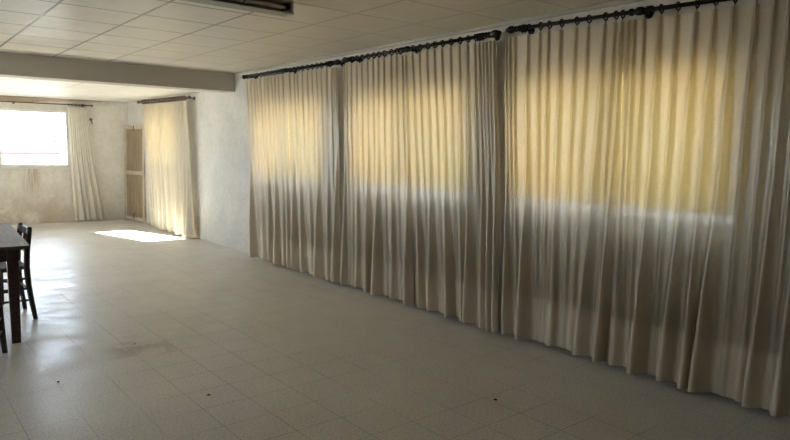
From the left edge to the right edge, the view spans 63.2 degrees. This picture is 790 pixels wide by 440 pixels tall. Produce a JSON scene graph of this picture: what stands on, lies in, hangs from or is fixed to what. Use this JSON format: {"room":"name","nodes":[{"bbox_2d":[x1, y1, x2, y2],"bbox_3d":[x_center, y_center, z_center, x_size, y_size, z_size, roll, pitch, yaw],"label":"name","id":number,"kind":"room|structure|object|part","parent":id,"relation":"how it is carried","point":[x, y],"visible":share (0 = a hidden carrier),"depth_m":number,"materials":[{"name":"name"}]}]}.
{"room":"community hall","nodes":[
{"label":"community hall","id":0,"kind":"room"},
{"bbox_2d":[0,101,127,224],"bbox_3d":[-8.351,-1.181,10.964,7.270,2.700,0.250,-4,8,-39],"label":"wall","id":1,"kind":"structure","parent":0,"point":[27,196],"depth_m":12.46,"materials":[{"name":"beige paint"}]},
{"bbox_2d":[0,108,70,168],"bbox_3d":[-6.846,-1.528,12.146,1.240,1.100,0.310,-4,8,-39],"label":"window","id":2,"kind":"structure","parent":1,"relation":"in","point":[2,166],"depth_m":12.14,"materials":[{"name":"white paint"}]},
{"bbox_3d":[-6.854,-0.999,12.204,1.240,0.035,0.310,-4,8,-39],"label":"sill","id":3,"kind":"part","parent":2,"relation":"part of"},
{"bbox_2d":[0,101,92,106],"bbox_3d":[-6.913,-2.163,11.780,2.540,0.058,0.112,-4,8,-39],"label":"curtain rod","id":4,"kind":"object","parent":1,"relation":"attached to","point":[13,102],"visible":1,"depth_m":12.01,"materials":[{"name":"black metal"}]},
{"bbox_2d":[67,104,103,220],"bbox_3d":[-6.019,-1.120,12.538,0.602,2.254,0.131,-4,8,-39],"label":"curtain","id":5,"kind":"object","parent":4,"relation":"hanging from","point":[85,184],"visible":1,"depth_m":12.53,"materials":[{"name":"white fabric"}]},
{"bbox_2d":[0,95,100,101],"bbox_3d":[-8.428,-2.129,10.559,6.750,0.159,0.100,-4,8,-39],"label":"trim","id":6,"kind":"structure","parent":1,"relation":"attached to","point":[2,97],"depth_m":11.89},
{"bbox_2d":[0,77,200,101],"bbox_3d":[-6.754,-2.002,8.906,7.270,0.100,4.580,-4,8,-39],"label":"ceiling","id":7,"kind":"structure","parent":0,"point":[9,86],"depth_m":10.34,"materials":[{"name":"white paint"}]},
{"bbox_2d":[0,0,618,72],"bbox_3d":[-1.687,-1.420,2.663,7.270,0.100,10.900,-4,8,-39],"label":"ceiling","id":8,"kind":"structure","parent":0,"point":[181,34],"depth_m":5.60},
{"bbox_2d":[182,0,293,17],"bbox_3d":[-1.233,-1.486,4.246,1.226,0.099,0.143,-4,8,-39],"label":"ceiling lamp","id":9,"kind":"object","parent":8,"relation":"attached to","point":[284,8],"visible":1,"depth_m":4.47,"materials":[{"name":"grey metal"}]},
{"bbox_2d":[0,219,789,439],"bbox_3d":[-3.299,0.983,4.882,7.770,0.120,16.400,-4,8,-39],"label":"floor","id":10,"kind":"structure","parent":0,"point":[280,352],"depth_m":4.42,"materials":[{"name":"tile"}]},
{"bbox_2d":[0,271,7,352],"bbox_3d":[-2.925,0.590,4.300,0.493,0.805,0.473,-2,7,-24],"label":"dining chair","id":11,"kind":"object","parent":10,"relation":"on","point":[3,341],"visible":1,"depth_m":4.57,"materials":[{"name":"brown wood"}]},
{"bbox_2d":[0,223,29,343],"bbox_3d":[-3.553,0.504,5.218,0.880,0.752,1.660,-4,8,-35],"label":"dining table","id":12,"kind":"object","parent":10,"relation":"on","point":[11,241],"visible":0.93,"depth_m":4.82,"materials":[{"name":"brown wood"}]},
{"bbox_3d":[-3.699,0.431,5.984,0.078,0.726,0.078,-4,8,-35],"label":"leg","id":13,"kind":"part","parent":12,"relation":"part of","materials":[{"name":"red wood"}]},
{"bbox_3d":[-2.872,0.569,4.837,0.078,0.726,0.078,-4,8,-35],"label":"leg","id":14,"kind":"part","parent":12,"relation":"part of","materials":[{"name":"red wood"}]},
{"bbox_2d":[0,222,37,319],"bbox_3d":[-3.405,0.449,5.524,0.473,0.805,0.493,-4,8,-40],"label":"dining chair","id":15,"kind":"object","parent":10,"relation":"on","point":[27,231],"visible":0.72,"depth_m":5.49,"materials":[{"name":"brown wood"}]},
{"bbox_3d":[-3.417,0.401,5.508,0.420,0.025,0.450,-4,8,-40],"label":"seat","id":16,"kind":"part","parent":15,"relation":"part of","materials":[{"name":"black wood"}]},
{"bbox_3d":[-3.391,0.418,5.806,0.089,0.805,0.063,-4,8,-40],"label":"leg","id":17,"kind":"part","parent":15,"relation":"part of","materials":[{"name":"brown wood"}]},
{"bbox_3d":[-3.237,0.093,5.621,0.038,0.062,0.373,-4,8,-40],"label":"rail","id":18,"kind":"part","parent":15,"relation":"part of","materials":[{"name":"brown wood"}]},
{"bbox_3d":[-3.123,0.457,5.486,0.089,0.805,0.063,-4,8,-40],"label":"leg","id":19,"kind":"part","parent":15,"relation":"part of","materials":[{"name":"brown wood"}]},
{"bbox_2d":[124,125,146,222],"bbox_3d":[-5.147,-0.920,12.716,0.860,1.900,0.090,7,7,43],"label":"door","id":20,"kind":"structure","parent":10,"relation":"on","point":[134,140],"depth_m":12.69,"materials":[{"name":"brown wood"}]},
{"bbox_3d":[-5.113,-1.826,12.638,0.720,0.070,0.066,7,7,43],"label":"rail","id":21,"kind":"part","parent":20,"relation":"part of","materials":[{"name":"brown wood"}]},
{"bbox_3d":[-5.140,-0.938,12.721,0.720,0.075,0.066,7,7,43],"label":"rail","id":22,"kind":"part","parent":20,"relation":"part of","materials":[{"name":"brown wood"}]},
{"bbox_3d":[-5.135,-1.382,12.670,0.716,0.820,0.016,7,7,43],"label":"board panel","id":23,"kind":"part","parent":20,"relation":"part of","materials":[{"name":"brown wood"}]},
{"bbox_3d":[-5.168,-0.029,12.806,0.720,0.070,0.066,7,7,43],"label":"rail","id":24,"kind":"part","parent":20,"relation":"part of","materials":[{"name":"brown wood"}]},
{"bbox_3d":[-5.163,-0.482,12.755,0.716,0.840,0.016,7,7,43],"label":"board panel","id":25,"kind":"part","parent":20,"relation":"part of","materials":[{"name":"brown wood"}]},
{"bbox_2d":[128,0,784,327],"bbox_3d":[-0.352,-0.631,7.082,0.250,2.700,16.400,-4,8,-39],"label":"wall","id":26,"kind":"structure","parent":0,"point":[217,122],"depth_m":9.23,"materials":[{"name":"grey paint"}]},
{"bbox_2d":[0,52,234,92],"bbox_3d":[-5.213,-1.850,7.005,7.270,0.410,0.320,-4,8,-39],"label":"beam","id":27,"kind":"structure","parent":26,"relation":"attached to","point":[12,65],"depth_m":8.13,"materials":[{"name":"white paint"}]},
{"bbox_2d":[137,96,194,103],"bbox_3d":[-3.987,-2.079,11.129,0.174,0.100,2.570,-4,8,-39],"label":"curtain rod","id":28,"kind":"object","parent":26,"relation":"attached to","point":[185,97],"visible":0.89,"depth_m":10.59,"materials":[{"name":"black metal"}]},
{"bbox_2d":[141,98,166,229],"bbox_3d":[-4.321,-1.012,11.538,0.111,2.322,1.280,-4,8,-39],"label":"curtain","id":29,"kind":"object","parent":28,"relation":"hanging from","point":[152,113],"visible":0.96,"depth_m":11.46,"materials":[{"name":"beige fabric"}]},
{"bbox_2d":[161,96,193,237],"bbox_3d":[-3.662,-0.904,10.726,0.111,2.304,1.218,-4,8,-39],"label":"curtain","id":30,"kind":"object","parent":28,"relation":"hanging from","point":[180,216],"visible":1,"depth_m":10.69,"materials":[{"name":"beige fabric"}]},
{"bbox_2d":[287,100,290,176],"bbox_3d":[-1.190,-0.977,8.094,0.306,1.142,1.820,-4,8,-39],"label":"window","id":31,"kind":"structure","parent":26,"relation":"in","point":[287,100],"depth_m":8.03,"materials":[{"name":"white paint"}]},
{"bbox_2d":[242,59,344,78],"bbox_3d":[-1.270,-1.809,7.778,0.174,0.073,2.350,-4,8,-39],"label":"curtain rod","id":32,"kind":"object","parent":26,"relation":"attached to","point":[336,62],"visible":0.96,"depth_m":7.52,"materials":[{"name":"black metal"}]},
{"bbox_2d":[246,69,291,267],"bbox_3d":[-1.646,-0.671,8.239,0.122,2.440,1.201,-4,8,-39],"label":"curtain","id":33,"kind":"object","parent":32,"relation":"hanging from","point":[270,197],"visible":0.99,"depth_m":8.22,"materials":[{"name":"beige fabric"}]},
{"bbox_2d":[286,61,340,281],"bbox_3d":[-0.969,-0.566,7.415,0.116,2.429,1.160,-4,8,-39],"label":"curtain","id":34,"kind":"object","parent":32,"relation":"hanging from","point":[312,96],"visible":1,"depth_m":7.36,"materials":[{"name":"beige fabric"}]},
{"bbox_2d":[342,30,501,62],"bbox_3d":[0.187,-1.593,5.986,0.174,0.062,2.230,-4,8,-39],"label":"curtain rod","id":35,"kind":"object","parent":26,"relation":"attached to","point":[495,34],"visible":0.95,"depth_m":5.75,"materials":[{"name":"black metal"}]},
{"bbox_2d":[340,47,413,304],"bbox_3d":[-0.198,-0.453,6.466,0.117,2.434,1.184,-4,8,-39],"label":"curtain","id":36,"kind":"object","parent":35,"relation":"hanging from","point":[377,242],"visible":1,"depth_m":6.46,"materials":[{"name":"beige fabric"}]},
{"bbox_2d":[408,33,500,332],"bbox_3d":[0.485,-0.348,5.614,0.132,2.435,1.250,-4,8,-39],"label":"curtain","id":37,"kind":"object","parent":35,"relation":"hanging from","point":[453,92],"visible":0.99,"depth_m":5.56,"materials":[{"name":"beige fabric"}]},
{"bbox_2d":[233,0,643,74],"bbox_3d":[1.131,-1.561,4.938,0.022,0.028,10.900,-4,8,-39],"label":"trim","id":38,"kind":"structure","parent":26,"relation":"attached to","point":[620,2],"depth_m":5.53,"materials":[{"name":"paint"}]},
{"bbox_2d":[506,0,729,33],"bbox_3d":[1.698,-1.350,4.131,0.174,0.114,2.480,-4,8,-39],"label":"curtain rod","id":39,"kind":"object","parent":26,"relation":"attached to","point":[638,11],"visible":0.96,"depth_m":4.27,"materials":[{"name":"black metal"}]},
{"bbox_2d":[501,10,624,361],"bbox_3d":[1.178,-0.249,4.774,0.120,2.444,1.060,-4,8,-39],"label":"curtain","id":40,"kind":"object","parent":39,"relation":"hanging from","point":[563,88],"visible":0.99,"depth_m":4.74,"materials":[{"name":"beige fabric"}]},
{"bbox_2d":[608,0,789,416],"bbox_3d":[1.877,-0.131,3.903,0.131,2.421,1.213,-4,8,-39],"label":"curtain","id":41,"kind":"object","parent":39,"relation":"hanging from","point":[701,294],"visible":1,"depth_m":3.91,"materials":[{"name":"beige fabric"}]},
{"bbox_2d":[620,60,623,140],"bbox_3d":[1.632,-0.553,4.627,0.306,1.142,1.820,-4,8,-39],"label":"window","id":42,"kind":"structure","parent":26,"relation":"in","point":[623,60],"depth_m":4.45,"materials":[{"name":"white paint"}]},
{"bbox_2d":[620,72,622,140],"bbox_3d":[1.517,-0.600,4.541,0.004,0.990,1.780,-4,8,-39],"label":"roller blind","id":43,"kind":"object","parent":42,"relation":"attached to","point":[622,72],"depth_m":4.45,"materials":[{"name":"beige fabric"}]},
{"label":"outside","id":44,"kind":"structure","parent":0,"visible":0},
{"bbox_3d":[-25.206,0.845,31.394,180.000,0.300,200.000,-4,8,-39],"label":"ground","id":45,"kind":"structure","parent":44,"visible":0},
{"bbox_2d":[1,149,59,163],"bbox_3d":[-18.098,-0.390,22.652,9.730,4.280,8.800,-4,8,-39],"label":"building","id":46,"kind":"structure","parent":45,"relation":"on","point":[9,156],"depth_m":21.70,"materials":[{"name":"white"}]},
{"bbox_3d":[-15.776,-0.918,19.358,7.400,1.720,0.015,-4,8,-39],"label":"pane","id":47,"kind":"part","parent":46,"relation":"part of","materials":[{"name":"glass"}]},
{"bbox_3d":[-12.478,-1.158,22.013,0.680,1.720,0.015,-4,8,-39],"label":"pane","id":48,"kind":"part","parent":46,"relation":"part of","materials":[{"name":"glass"}]},
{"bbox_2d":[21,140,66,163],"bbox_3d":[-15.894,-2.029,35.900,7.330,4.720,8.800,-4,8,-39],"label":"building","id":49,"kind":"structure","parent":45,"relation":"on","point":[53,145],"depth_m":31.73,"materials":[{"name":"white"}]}
]}

